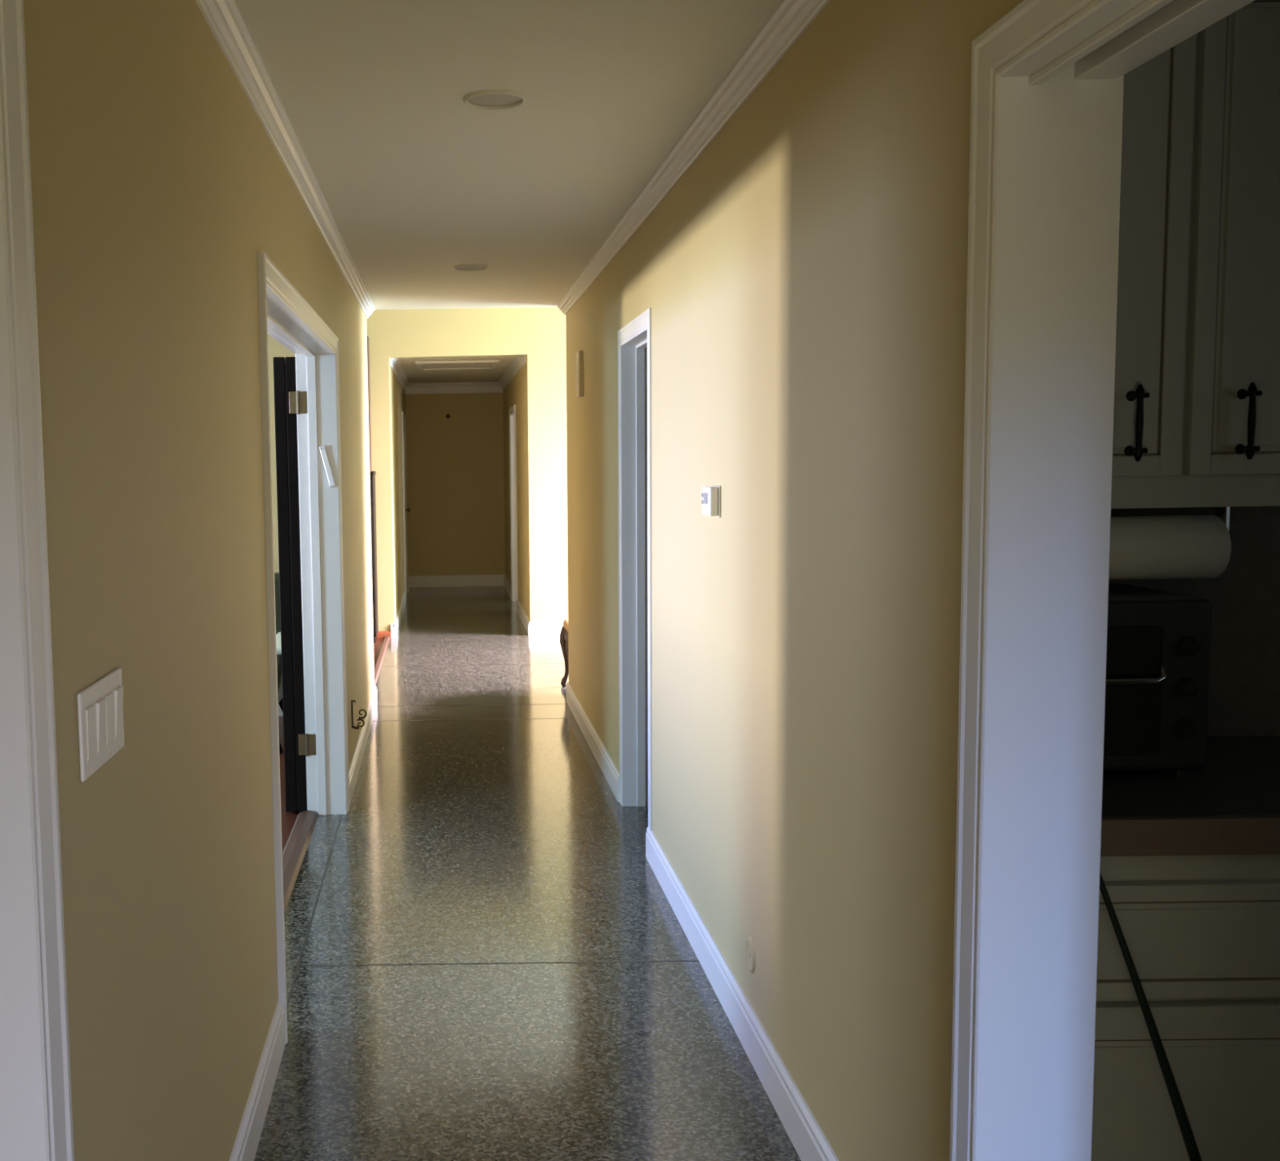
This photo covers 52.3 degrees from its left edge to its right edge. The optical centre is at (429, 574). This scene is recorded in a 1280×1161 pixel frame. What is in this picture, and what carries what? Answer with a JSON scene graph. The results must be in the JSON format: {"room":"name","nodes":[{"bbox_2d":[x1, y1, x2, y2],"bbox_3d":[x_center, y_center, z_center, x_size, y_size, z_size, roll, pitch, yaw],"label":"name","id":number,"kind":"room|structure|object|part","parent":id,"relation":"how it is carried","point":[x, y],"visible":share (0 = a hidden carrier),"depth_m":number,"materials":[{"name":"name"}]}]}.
{"room":"home hallway","nodes":[
{"label":"home hallway","id":0,"kind":"room"},
{"bbox_2d":[22,0,374,1160],"bbox_3d":[-0.498,0.004,3.409,0.150,2.503,9.380,-1,5,1],"label":"wall","id":1,"kind":"structure","parent":0,"point":[157,184],"depth_m":2.11,"materials":[{"name":"paint"}]},
{"bbox_2d":[0,0,74,1160],"bbox_3d":[-0.521,0.425,0.947,0.190,2.102,1.044,-1,5,1],"label":"door frame","id":2,"kind":"structure","parent":1,"relation":"in","point":[36,1113],"depth_m":1.39,"materials":[{"name":"white paint"}]},
{"bbox_2d":[76,666,124,782],"bbox_3d":[-0.435,0.192,1.675,0.011,0.113,0.220,-1,5,1],"label":"light switch","id":3,"kind":"object","parent":1,"relation":"attached to","point":[100,704],"visible":1,"depth_m":1.66,"materials":[{"name":"white plastic"}]},
{"bbox_2d":[195,0,374,319],"bbox_3d":[-0.418,-1.216,3.309,0.052,0.060,9.400,-1,5,1],"label":"crown molding","id":4,"kind":"structure","parent":1,"relation":"attached to","point":[225,20],"depth_m":3.42,"materials":[{"name":"white paint"}]},
{"bbox_2d":[257,251,349,1043],"bbox_3d":[-0.518,0.078,4.919,0.348,2.087,3.196,-1,5,-2],"label":"door frame","id":5,"kind":"structure","parent":1,"relation":"in","point":[307,397],"depth_m":5.53,"materials":[{"name":"white paint"}]},
{"bbox_3d":[-0.568,0.118,4.480,0.020,2.087,2.304,-1,5,1],"label":"casing","id":6,"kind":"part","parent":5,"relation":"part of","materials":[{"name":"white paint"}]},
{"bbox_2d":[319,445,335,487],"bbox_3d":[-0.441,-0.469,5.500,0.068,0.180,0.019,-1,5,1],"label":"mezuzah","id":7,"kind":"object","parent":5,"relation":"attached to","point":[322,448],"visible":1,"depth_m":5.49,"materials":[{"name":"white plastic"}]},
{"bbox_2d":[229,684,377,1160],"bbox_3d":[-0.394,1.187,3.520,0.016,0.122,9.392,-1,5,1],"label":"baseboard","id":8,"kind":"structure","parent":1,"relation":"attached to","point":[247,1139],"depth_m":3.10,"materials":[{"name":"white paint"}]},
{"bbox_2d":[351,699,366,728],"bbox_3d":[-0.342,0.677,6.185,0.075,0.146,0.024,0,5,7],"label":"bracket","id":9,"kind":"object","parent":1,"relation":"attached to","point":[357,726],"visible":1,"depth_m":6.18,"materials":[{"name":"brown metal"}]},
{"bbox_3d":[-0.375,0.674,6.189,0.008,0.137,0.024,-1,5,1],"label":"plate","id":10,"kind":"part","parent":9,"relation":"part of","materials":[{"name":"brown metal"}]},
{"bbox_2d":[267,334,295,572],"bbox_3d":[-2.369,-0.359,7.825,3.686,2.503,0.100,-1,5,1],"label":"wall","id":11,"kind":"structure","parent":0,"point":[275,348],"depth_m":7.71,"materials":[{"name":"paint"}]},
{"bbox_2d":[278,703,283,716],"bbox_3d":[-2.289,0.831,7.872,3.566,0.122,0.016,-1,5,1],"label":"baseboard","id":12,"kind":"structure","parent":11,"relation":"attached to","point":[280,712],"depth_m":7.85,"materials":[{"name":"white paint"}]},
{"bbox_2d":[278,637,384,851],"bbox_3d":[-2.490,1.169,5.101,4.060,0.050,12.900,-1,5,1],"label":"floor","id":13,"kind":"structure","parent":0,"point":[288,819],"depth_m":6.03,"materials":[{"name":"red wood"}]},
{"bbox_2d":[274,572,283,753],"bbox_3d":[-1.166,0.478,7.159,0.830,0.928,0.730,-1,5,1],"label":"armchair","id":14,"kind":"object","parent":13,"relation":"on","point":[276,574],"visible":0.04,"depth_m":7.16,"materials":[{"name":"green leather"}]},
{"bbox_3d":[-1.165,0.330,7.432,0.760,0.680,0.160,-1,5,1],"label":"backrest","id":15,"kind":"part","parent":14,"relation":"part of","materials":[{"name":"fabric"}]},
{"bbox_3d":[-0.832,0.549,7.106,0.125,0.330,0.600,-1,5,1],"label":"armrest","id":16,"kind":"part","parent":14,"relation":"part of","materials":[{"name":"fabric"}]},
{"bbox_3d":[-0.846,0.775,7.484,0.148,0.268,0.064,-3,5,-21],"label":"leg","id":17,"kind":"part","parent":14,"relation":"part of","materials":[{"name":"brown wood"}]},
{"bbox_3d":[-0.853,0.830,6.875,0.148,0.268,0.064,1,6,22],"label":"leg","id":18,"kind":"part","parent":14,"relation":"part of","materials":[{"name":"brown wood"}]},
{"bbox_2d":[366,335,377,643],"bbox_3d":[-0.820,-0.724,10.949,0.704,2.620,0.378,-1,5,1],"label":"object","id":19,"kind":"object","parent":13,"relation":"on","point":[372,477],"visible":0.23,"depth_m":10.89,"materials":[{"name":"white wood"}]},
{"bbox_3d":[-0.643,-0.155,10.844,0.331,1.300,0.026,-1,5,1],"label":"door","id":20,"kind":"part","parent":19,"relation":"part of","materials":[{"name":"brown wood"}]},
{"bbox_2d":[389,364,404,619],"bbox_3d":[-0.367,-0.896,13.483,0.120,2.495,4.390,-1,5,1],"label":"wall","id":21,"kind":"structure","parent":0,"point":[397,392],"depth_m":12.55,"materials":[{"name":"paint"}]},
{"bbox_2d":[401,411,410,596],"bbox_3d":[-0.262,-0.808,14.690,0.058,2.102,0.944,-1,5,1],"label":"door","id":22,"kind":"structure","parent":21,"relation":"in","point":[406,509],"depth_m":14.68,"materials":[{"name":"white paint"}]},
{"bbox_3d":[-0.285,-0.774,14.693,0.012,2.025,0.800,-1,5,1],"label":"panel","id":23,"kind":"part","parent":22,"relation":"part of","materials":[{"name":"white paint"}]},
{"bbox_2d":[404,392,505,575],"bbox_3d":[0.316,-1.107,15.711,1.440,2.495,0.100,-1,5,1],"label":"wall","id":24,"kind":"structure","parent":0,"point":[455,472],"depth_m":15.66,"materials":[{"name":"paint"}]},
{"bbox_2d":[398,355,515,382],"bbox_3d":[0.271,-2.203,13.410,1.440,0.100,4.490,-1,5,1],"label":"ceiling","id":25,"kind":"structure","parent":0,"point":[408,364],"depth_m":13.72,"materials":[{"name":"beige paint"}]},
{"bbox_2d":[415,360,499,370],"bbox_3d":[0.268,-2.066,12.564,0.800,0.022,0.900,-1,5,1],"label":"attic hatch","id":26,"kind":"object","parent":25,"relation":"attached to","point":[466,364],"visible":1,"depth_m":12.50,"materials":[{"name":"white paint"}]},
{"bbox_3d":[0.268,-2.071,12.563,0.680,0.012,0.780,-1,5,1],"label":"panel","id":27,"kind":"part","parent":26,"relation":"part of","materials":[{"name":"white paint"}]},
{"bbox_2d":[377,305,556,309],"bbox_3d":[0.078,-2.212,9.445,9.440,0.100,3.410,-1,5,1],"label":"crown molding","id":28,"kind":"structure","parent":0,"point":[551,305],"depth_m":11.00,"materials":[{"name":"beige paint"}]},
{"bbox_2d":[366,306,568,631],"bbox_3d":[0.171,-0.885,11.215,9.300,2.860,0.120,-1,5,1],"label":"wall","id":29,"kind":"structure","parent":0,"point":[537,333],"depth_m":11.10,"materials":[{"name":"paint"}]},
{"bbox_2d":[373,635,390,684],"bbox_3d":[-0.391,0.678,9.787,0.050,0.017,2.965,-1,5,1],"label":"trim","id":30,"kind":"structure","parent":29,"relation":"attached to","point":[377,668],"depth_m":10.00,"materials":[{"name":"white wood"}]},
{"bbox_2d":[377,621,563,638],"bbox_3d":[1.243,0.467,11.254,7.000,0.122,0.020,-1,5,1],"label":"baseboard","id":31,"kind":"structure","parent":29,"relation":"attached to","point":[537,628],"depth_m":11.25,"materials":[{"name":"white paint"}]},
{"bbox_2d":[235,0,781,309],"bbox_3d":[0.176,-1.310,3.234,1.544,0.120,9.520,-1,5,1],"label":"ceiling","id":32,"kind":"structure","parent":0,"point":[418,183],"depth_m":3.56,"materials":[{"name":"beige paint"}]},
{"bbox_2d":[453,263,487,271],"bbox_3d":[0.203,-1.519,6.303,0.168,0.010,0.168,-1,5,1],"label":"recessed light","id":33,"kind":"object","parent":32,"relation":"in","point":[468,267],"visible":1,"depth_m":6.30,"materials":[{"name":"beige paint"}]},
{"bbox_2d":[462,88,526,110],"bbox_3d":[0.172,-1.257,3.378,0.168,0.010,0.168,-1,5,1],"label":"recessed light","id":34,"kind":"object","parent":32,"relation":"in","point":[491,99],"visible":1,"depth_m":3.37,"materials":[{"name":"beige paint"}]},
{"bbox_2d":[502,363,528,618],"bbox_3d":[0.952,-0.917,13.468,0.120,2.495,4.390,-1,5,1],"label":"wall","id":35,"kind":"structure","parent":0,"point":[515,393],"depth_m":12.48,"materials":[{"name":"paint"}]},
{"bbox_2d":[389,355,526,394],"bbox_3d":[0.272,-2.084,13.370,1.200,0.130,4.390,-1,5,1],"label":"crown molding","id":36,"kind":"structure","parent":35,"relation":"attached to","point":[518,362],"depth_m":15.51,"materials":[{"name":"white paint"}]},
{"bbox_2d":[394,574,530,637],"bbox_3d":[0.312,0.272,13.513,1.200,0.140,4.526,-1,5,1],"label":"baseboard","id":37,"kind":"structure","parent":35,"relation":"attached to","point":[456,580],"depth_m":15.75,"materials":[{"name":"white paint"}]},
{"bbox_2d":[508,404,518,610],"bbox_3d":[0.956,-0.723,13.505,0.160,2.102,0.994,-1,5,1],"label":"door","id":38,"kind":"structure","parent":35,"relation":"in","point":[512,411],"depth_m":13.89,"materials":[{"name":"white paint"}]},
{"bbox_2d":[253,585,800,1160],"bbox_3d":[2.153,0.892,7.286,5.300,0.051,17.400,-1,5,1],"label":"floor","id":39,"kind":"structure","parent":0,"point":[487,958],"depth_m":3.98,"materials":[{"name":"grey stone"}]},
{"bbox_2d":[560,618,568,686],"bbox_3d":[1.606,0.269,8.436,1.453,1.017,0.512,-1,5,1],"label":"settee","id":40,"kind":"object","parent":39,"relation":"on","point":[564,632],"visible":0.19,"depth_m":8.66,"materials":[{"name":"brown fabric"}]},
{"bbox_3d":[1.608,0.339,8.450,1.408,0.065,0.454,-1,5,1],"label":"seat","id":41,"kind":"part","parent":40,"relation":"part of","materials":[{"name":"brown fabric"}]},
{"bbox_3d":[0.919,0.595,8.271,0.072,0.418,0.068,-1,5,1],"label":"leg","id":42,"kind":"part","parent":40,"relation":"part of","materials":[{"name":"brown wood"}]},
{"bbox_2d":[1099,873,1201,1160],"bbox_3d":[1.185,0.810,2.048,0.411,1.082,0.032,-1,5,-5],"label":"leaning pole","id":43,"kind":"object","parent":39,"relation":"on","point":[1191,1146],"visible":0.66,"depth_m":2.04,"materials":[{"name":"black metal"}]},
{"bbox_2d":[1091,853,1279,1160],"bbox_3d":[1.613,0.876,2.559,1.265,0.843,0.606,-1,5,1],"label":"base cabinet","id":44,"kind":"object","parent":39,"relation":"on","point":[1201,932],"visible":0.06,"depth_m":2.25,"materials":[{"name":"white wood"}]},
{"bbox_3d":[1.301,0.986,2.280,0.615,0.455,0.026,-1,5,1],"label":"door","id":45,"kind":"part","parent":44,"relation":"part of","materials":[{"name":"white wood"}]},
{"bbox_3d":[1.608,0.637,2.246,1.240,0.205,0.026,-1,5,1],"label":"drawer","id":46,"kind":"part","parent":44,"relation":"part of","materials":[{"name":"white wood"}]},
{"bbox_2d":[1100,735,1279,856],"bbox_3d":[1.610,0.421,2.524,1.275,0.066,0.638,-1,5,1],"label":"countertop","id":47,"kind":"structure","parent":44,"relation":"on","point":[1231,805],"depth_m":2.29,"materials":[{"name":"stone"}]},
{"bbox_2d":[1102,583,1211,775],"bbox_3d":[1.280,0.211,2.599,0.450,0.350,0.374,-1,5,1],"label":"toaster oven","id":48,"kind":"object","parent":47,"relation":"on","point":[1157,660],"visible":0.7,"depth_m":2.45,"materials":[{"name":"black metal"}]},
{"bbox_3d":[1.238,0.225,2.452,0.330,0.250,0.014,-1,5,1],"label":"door","id":49,"kind":"part","parent":48,"relation":"part of","materials":[{"name":"black glass"}]},
{"bbox_3d":[1.252,0.185,2.428,0.301,0.047,0.037,-1,5,1],"label":"handle","id":50,"kind":"part","parent":48,"relation":"part of","materials":[{"name":"silver metal"}]},
{"bbox_3d":[1.455,0.297,2.450,0.040,0.040,0.022,-1,5,1],"label":"knob","id":51,"kind":"part","parent":48,"relation":"part of","materials":[{"name":"grey plastic"}]},
{"bbox_3d":[1.453,0.217,2.443,0.040,0.040,0.022,-1,5,1],"label":"knob","id":52,"kind":"part","parent":48,"relation":"part of","materials":[{"name":"grey plastic"}]},
{"bbox_3d":[1.452,0.138,2.436,0.040,0.040,0.022,-1,5,1],"label":"knob","id":53,"kind":"part","parent":48,"relation":"part of","materials":[{"name":"grey plastic"}]},
{"bbox_2d":[565,0,1023,1160],"bbox_3d":[0.896,-0.019,3.393,0.150,2.503,9.380,-1,5,1],"label":"wall","id":54,"kind":"structure","parent":0,"point":[803,282],"depth_m":2.67,"materials":[{"name":"paint"}]},
{"bbox_2d":[575,350,583,397],"bbox_3d":[0.835,-1.117,7.110,0.028,0.250,0.170,-1,5,1],"label":"door chime","id":55,"kind":"object","parent":54,"relation":"attached to","point":[579,355],"visible":1,"depth_m":7.03,"materials":[{"name":"beige plastic"}]},
{"bbox_2d":[575,357,578,390],"bbox_3d":[0.822,-1.120,7.110,0.002,0.175,0.120,-1,5,1],"label":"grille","id":56,"kind":"object","parent":55,"relation":"attached to","point":[576,358],"depth_m":7.11,"materials":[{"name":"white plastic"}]},
{"bbox_2d":[617,307,652,831],"bbox_3d":[0.925,0.016,5.245,0.178,2.102,0.859,-1,5,1],"label":"door frame","id":57,"kind":"structure","parent":54,"relation":"in","point":[634,339],"depth_m":5.59,"materials":[{"name":"white paint"}]},
{"bbox_2d":[556,0,830,315],"bbox_3d":[0.774,-1.235,3.295,0.052,0.060,9.400,-1,5,1],"label":"crown molding","id":58,"kind":"structure","parent":54,"relation":"attached to","point":[790,19],"depth_m":3.48,"materials":[{"name":"white paint"}]},
{"bbox_2d":[565,682,839,1160],"bbox_3d":[0.833,1.167,3.506,0.016,0.122,9.392,-1,5,1],"label":"baseboard","id":59,"kind":"structure","parent":54,"relation":"attached to","point":[804,1131],"depth_m":3.48,"materials":[{"name":"white paint"}]},
{"bbox_2d":[701,484,720,517],"bbox_3d":[0.804,-0.212,3.652,0.034,0.090,0.124,-1,5,1],"label":"thermostat","id":60,"kind":"object","parent":54,"relation":"attached to","point":[711,495],"visible":1,"depth_m":3.60,"materials":[{"name":"beige plastic"}]},
{"bbox_3d":[0.818,-0.212,3.652,0.007,0.090,0.124,-1,5,1],"label":"plate","id":61,"kind":"part","parent":60,"relation":"part of","materials":[{"name":"beige plastic"}]},
{"bbox_2d":[745,936,755,973],"bbox_3d":[0.833,0.987,3.315,0.008,0.094,0.094,-1,5,1],"label":"round wall plate","id":62,"kind":"object","parent":54,"relation":"attached to","point":[750,956],"visible":1,"depth_m":3.31,"materials":[{"name":"paint"}]},
{"bbox_2d":[949,0,1254,1160],"bbox_3d":[0.878,0.343,1.407,0.190,2.135,1.004,-1,5,1],"label":"door frame","id":63,"kind":"structure","parent":54,"relation":"in","point":[1047,88],"depth_m":1.81,"materials":[{"name":"white paint"}]},
{"bbox_3d":[0.793,0.346,1.408,0.020,2.132,1.004,-1,5,1],"label":"casing","id":64,"kind":"part","parent":63,"relation":"part of","materials":[{"name":"white paint"}]},
{"bbox_3d":[0.963,0.344,1.406,0.020,2.132,1.004,-1,5,1],"label":"casing","id":65,"kind":"part","parent":63,"relation":"part of","materials":[{"name":"white paint"}]},
{"bbox_3d":[2.181,0.163,1.106,2.470,2.503,3.620,-1,5,1],"label":"wall","id":66,"kind":"structure","parent":0,"visible":0},
{"bbox_2d":[1108,506,1279,736],"bbox_3d":[1.651,0.098,2.817,1.370,0.524,0.012,-1,5,1],"label":"backsplash","id":67,"kind":"structure","parent":66,"relation":"attached to","point":[1244,688],"depth_m":2.81,"materials":[{"name":"brown tile"}]},
{"bbox_2d":[1111,0,1279,508],"bbox_3d":[1.441,-0.641,2.561,0.940,1.000,0.391,-1,5,1],"label":"upper cabinet","id":68,"kind":"object","parent":66,"relation":"attached to","point":[1197,416],"visible":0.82,"depth_m":2.41,"materials":[{"name":"white wood"}]},
{"bbox_3d":[1.338,-0.287,2.417,0.032,0.144,0.039,-1,5,1],"label":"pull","id":69,"kind":"part","parent":68,"relation":"part of","materials":[{"name":"black metal"}]},
{"bbox_3d":[1.207,-0.645,2.417,0.447,0.918,0.026,-1,5,1],"label":"door","id":70,"kind":"part","parent":68,"relation":"part of","materials":[{"name":"white wood"}]},
{"bbox_2d":[1108,506,1231,579],"bbox_3d":[1.461,-0.067,2.609,0.330,0.152,0.130,-1,5,1],"label":"paper towel holder","id":71,"kind":"object","parent":68,"relation":"attached to","point":[1170,546],"visible":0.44,"depth_m":2.55,"materials":[{"name":"white paper"}]},
{"bbox_3d":[1.670,-0.652,2.411,0.447,0.918,0.026,-1,5,1],"label":"door","id":72,"kind":"part","parent":68,"relation":"part of","materials":[{"name":"white wood"}]},
{"bbox_3d":[1.548,-0.291,2.414,0.032,0.144,0.039,-1,5,1],"label":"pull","id":73,"kind":"part","parent":68,"relation":"part of","materials":[{"name":"black metal"}]}
]}

